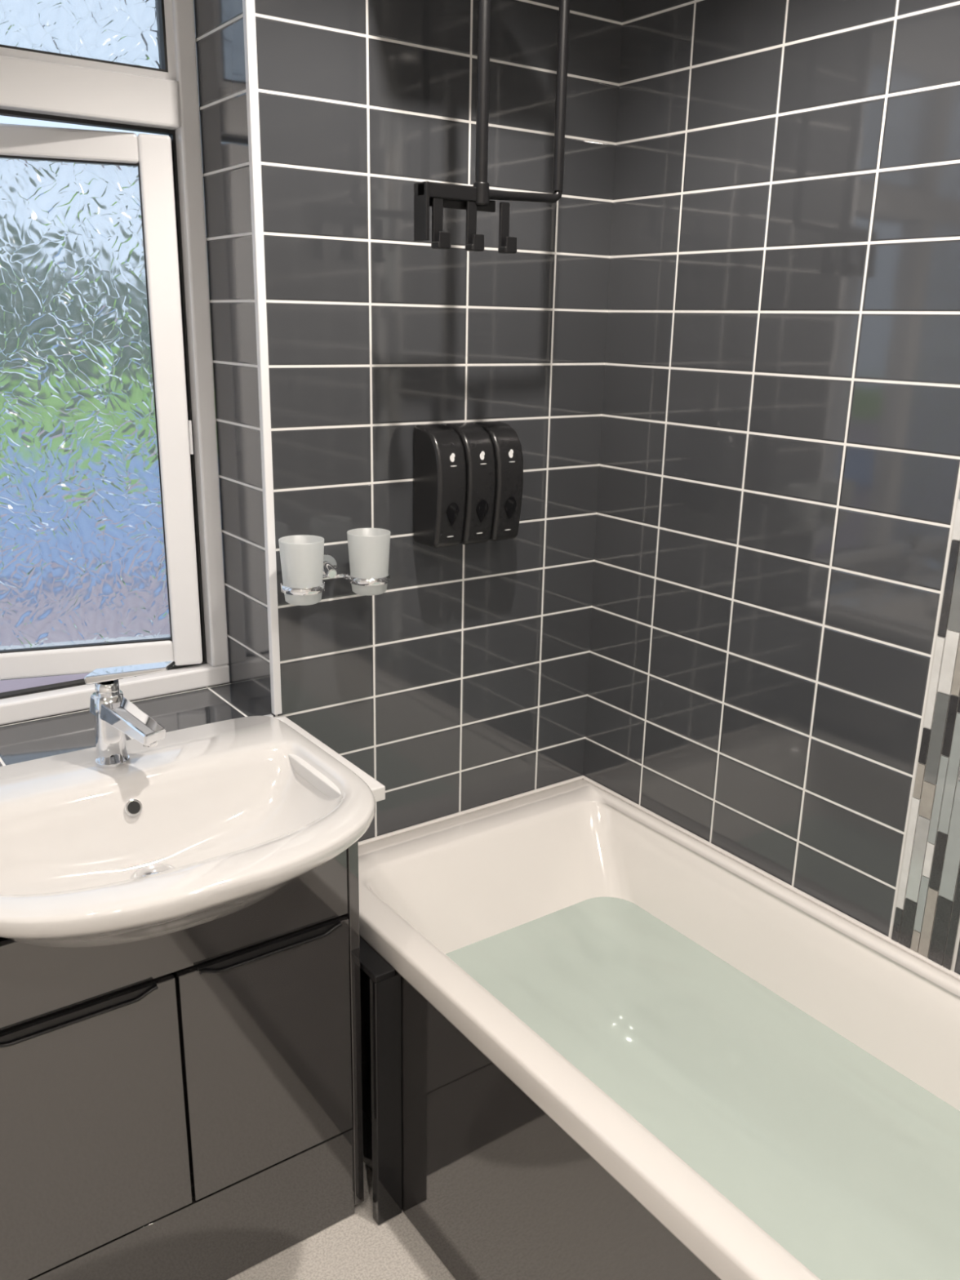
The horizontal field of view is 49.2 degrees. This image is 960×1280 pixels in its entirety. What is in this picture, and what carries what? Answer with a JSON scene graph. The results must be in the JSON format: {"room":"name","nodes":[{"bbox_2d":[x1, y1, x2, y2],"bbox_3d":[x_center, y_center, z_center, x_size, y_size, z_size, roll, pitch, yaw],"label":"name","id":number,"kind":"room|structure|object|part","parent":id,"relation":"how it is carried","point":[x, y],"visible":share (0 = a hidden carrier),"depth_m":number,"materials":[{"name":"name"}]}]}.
{"room":"bathroom","nodes":[
{"label":"bathroom","id":0,"kind":"room"},
{"bbox_2d":[0,0,623,841],"bbox_3d":[-0.638,-0.201,1.784,2.170,2.400,0.340,-11,20,-34],"label":"wall","id":1,"kind":"structure","parent":0,"point":[461,685],"depth_m":1.88,"materials":[{"name":"tile"}]},
{"bbox_2d":[0,0,161,69],"bbox_3d":[-0.740,-1.019,1.529,0.541,0.271,0.006,-11,20,-34],"label":"glass","id":2,"kind":"object","parent":1,"relation":"attached to","point":[120,31],"visible":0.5,"depth_m":1.64,"materials":[{"name":"glass"}]},
{"bbox_2d":[0,0,176,80],"bbox_3d":[-0.734,-1.013,1.536,0.556,0.285,0.043,-11,20,-34],"label":"bead","id":3,"kind":"object","parent":1,"relation":"attached to","point":[171,75],"visible":0.6,"depth_m":1.67,"materials":[{"name":"white plastic"}]},
{"bbox_2d":[0,123,202,680],"bbox_3d":[-0.780,-0.377,1.801,0.546,0.924,0.060,-5,18,-19],"label":"casement","id":4,"kind":"object","parent":1,"relation":"attached to","point":[99,567],"visible":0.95,"depth_m":1.82,"materials":[{"name":"white plastic"}]},
{"bbox_2d":[0,0,206,699],"bbox_3d":[-0.743,-0.531,1.681,0.556,1.293,0.036,-11,20,-34],"label":"seal","id":5,"kind":"object","parent":1,"relation":"attached to","point":[171,133],"visible":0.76,"depth_m":1.79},
{"bbox_2d":[0,0,229,724],"bbox_3d":[-0.980,-0.497,1.516,1.205,1.389,0.065,-11,20,-34],"label":"frame","id":6,"kind":"object","parent":1,"relation":"attached to","point":[26,85],"visible":0.84,"depth_m":1.78,"materials":[{"name":"white plastic"}]},
{"bbox_2d":[242,0,281,715],"bbox_3d":[-0.350,-0.605,1.656,0.015,1.541,0.014,-11,20,-34],"label":"trim","id":7,"kind":"structure","parent":1,"relation":"attached to","point":[248,6],"depth_m":1.69,"materials":[{"name":"white plastic"}]},
{"bbox_2d":[280,553,390,595],"bbox_3d":[-0.255,-0.115,1.809,0.202,0.048,0.106,-11,20,-34],"label":"holder","id":8,"kind":"object","parent":1,"relation":"attached to","point":[330,564],"visible":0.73,"depth_m":1.81,"materials":[{"name":"silver metal"}]},
{"bbox_2d":[278,534,324,605],"bbox_3d":[-0.298,-0.116,1.756,0.075,0.107,0.075,-11,20,-34],"label":"tumbler","id":9,"kind":"object","parent":8,"relation":"in","point":[301,556],"visible":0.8,"depth_m":1.73,"materials":[{"name":"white glass"}]},
{"bbox_3d":[-0.264,-0.123,1.841,0.024,0.026,0.032,-11,20,-34],"label":"stem","id":10,"kind":"part","parent":8,"relation":"part of","materials":[{"name":"silver metal"}]},
{"bbox_2d":[346,528,390,595],"bbox_3d":[-0.193,-0.136,1.828,0.075,0.107,0.075,-11,20,-34],"label":"tumbler","id":11,"kind":"object","parent":8,"relation":"in","point":[368,548],"visible":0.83,"depth_m":1.80,"materials":[{"name":"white glass"}]},
{"bbox_2d":[413,423,466,548],"bbox_3d":[-0.073,-0.279,1.902,0.061,0.216,0.091,-11,20,-34],"label":"soap dispenser","id":12,"kind":"object","parent":1,"relation":"attached to","point":[439,460],"visible":1,"depth_m":1.88,"materials":[{"name":"black plastic"}]},
{"bbox_2d":[449,455,454,462],"bbox_3d":[-0.049,-0.321,1.854,0.009,0.012,0.004,-11,20,-34],"label":"print","id":13,"kind":"object","parent":12,"relation":"attached to","point":[451,457],"depth_m":1.85},
{"bbox_2d":[444,422,495,544],"bbox_3d":[-0.020,-0.289,1.938,0.061,0.216,0.091,-11,20,-34],"label":"soap dispenser","id":14,"kind":"object","parent":1,"relation":"attached to","point":[477,443],"visible":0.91,"depth_m":1.90,"materials":[{"name":"black plastic"}]},
{"bbox_2d":[480,453,484,459],"bbox_3d":[0.004,-0.331,1.890,0.009,0.012,0.004,-11,20,-34],"label":"print","id":15,"kind":"object","parent":14,"relation":"attached to","point":[482,455],"depth_m":1.89},
{"bbox_2d":[474,421,523,541],"bbox_3d":[0.033,-0.299,1.975,0.061,0.216,0.091,-11,20,-34],"label":"soap dispenser","id":16,"kind":"object","parent":1,"relation":"attached to","point":[507,446],"visible":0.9,"depth_m":1.94,"materials":[{"name":"black plastic"}]},
{"bbox_2d":[508,451,512,457],"bbox_3d":[0.057,-0.341,1.927,0.009,0.012,0.004,-11,20,-34],"label":"print","id":17,"kind":"object","parent":16,"relation":"attached to","point":[510,453],"depth_m":1.93},
{"bbox_2d":[191,1161,455,1279],"bbox_3d":[0.190,1.358,1.005,2.170,0.100,2.600,-11,20,-34],"label":"floor","id":18,"kind":"structure","parent":0,"point":[354,1247],"depth_m":1.80,"materials":[{"name":"plastic"}]},
{"bbox_2d":[0,715,385,1279],"bbox_3d":[-0.522,0.637,1.685,0.651,0.854,0.361,-11,20,-34],"label":"vanity unit","id":19,"kind":"object","parent":18,"relation":"on","point":[217,1062],"visible":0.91,"depth_m":1.61,"materials":[{"name":"grey laminate"}]},
{"bbox_3d":[-0.568,0.523,1.460,0.236,0.014,0.008,-11,20,-34],"label":"handle","id":20,"kind":"part","parent":19,"relation":"part of","materials":[{"name":"black metal"}]},
{"bbox_3d":[-0.581,0.716,1.524,0.302,0.414,0.018,-11,20,-34],"label":"door","id":21,"kind":"part","parent":19,"relation":"part of","materials":[{"name":"black laminate"}]},
{"bbox_3d":[-0.338,0.670,1.691,0.284,0.414,0.018,-11,20,-34],"label":"door","id":22,"kind":"part","parent":19,"relation":"part of","materials":[{"name":"black laminate"}]},
{"bbox_3d":[-0.323,0.477,1.627,0.236,0.014,0.008,-11,20,-34],"label":"handle","id":23,"kind":"part","parent":19,"relation":"part of","materials":[{"name":"black metal"}]},
{"bbox_2d":[273,715,385,801],"bbox_3d":[-0.514,0.240,1.564,0.651,0.023,0.361,-11,20,-34],"label":"countertop","id":24,"kind":"structure","parent":19,"relation":"on","point":[300,766],"depth_m":1.66,"materials":[{"name":"white ceramic"}]},
{"bbox_2d":[84,661,175,768],"bbox_3d":[-0.534,0.119,1.585,0.137,0.165,0.093,4,17,9],"label":"mixer tap","id":25,"kind":"object","parent":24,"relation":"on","point":[115,717],"visible":1,"depth_m":1.58,"materials":[{"name":"silver metal"}]},
{"bbox_3d":[-0.533,0.115,1.582,0.133,0.053,0.042,13,20,34],"label":"spout","id":26,"kind":"part","parent":25,"relation":"part of","materials":[{"name":"silver metal"}]},
{"bbox_3d":[-0.530,0.049,1.591,0.131,0.034,0.042,3,17,6],"label":"lever","id":27,"kind":"part","parent":25,"relation":"part of","materials":[{"name":"silver metal"}]},
{"bbox_2d":[0,715,375,947],"bbox_3d":[-0.469,0.306,1.516,0.600,0.148,0.520,-11,20,-34],"label":"washbasin","id":28,"kind":"object","parent":24,"relation":"in","point":[206,823],"visible":0.99,"depth_m":1.55,"materials":[{"name":"white ceramic"}]},
{"bbox_2d":[358,775,959,1279],"bbox_3d":[0.419,0.839,1.591,0.740,0.558,1.697,-11,20,-34],"label":"bathtub","id":29,"kind":"object","parent":18,"relation":"on","point":[601,1040],"visible":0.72,"depth_m":1.79,"materials":[{"name":"white ceramic"}]},
{"bbox_3d":[0.167,0.915,1.421,0.014,0.503,1.670,-11,20,-34],"label":"panel","id":30,"kind":"part","parent":29,"relation":"part of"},
{"bbox_2d":[582,0,959,974],"bbox_3d":[1.020,-0.007,1.254,0.120,2.400,2.500,-11,20,-34],"label":"wall","id":31,"kind":"structure","parent":0,"point":[779,476],"depth_m":1.79,"materials":[{"name":"tile"}]},
{"bbox_2d":[890,481,959,971],"bbox_3d":[0.741,-0.362,1.452,0.004,1.844,0.115,-11,20,-34],"label":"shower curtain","id":32,"kind":"object","parent":31,"relation":"attached to","point":[926,917],"visible":1,"depth_m":1.65,"materials":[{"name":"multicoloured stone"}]},
{"bbox_3d":[0.139,-1.076,0.412,2.170,0.100,2.940,-11,20,-34],"label":"ceiling","id":33,"kind":"structure","parent":0,"visible":0},
{"bbox_2d":[413,0,569,253],"bbox_3d":[0.030,-0.978,1.559,0.267,0.755,0.200,-11,20,-34],"label":"shower fixture","id":34,"kind":"object","parent":33,"relation":"attached to","point":[478,197],"visible":1,"depth_m":1.61,"materials":[{"name":"black metal"}]},
{"bbox_3d":[-0.031,-0.677,1.624,0.133,0.017,0.006,-11,20,-34],"label":"plate","id":35,"kind":"part","parent":34,"relation":"part of","materials":[{"name":"black metal"}]},
{"bbox_3d":[0.133,-1.046,1.614,0.017,0.654,0.017,-11,20,-34],"label":"second rod","id":36,"kind":"part","parent":34,"relation":"part of","materials":[{"name":"black metal"}]},
{"label":"outside","id":37,"kind":"structure","parent":0,"visible":0},
{"bbox_2d":[0,672,89,693],"bbox_3d":[-7.523,0.302,4.739,50.000,0.100,11.940,-11,20,-34],"label":"ground","id":38,"kind":"structure","parent":37,"point":[23,683],"depth_m":5.22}
]}

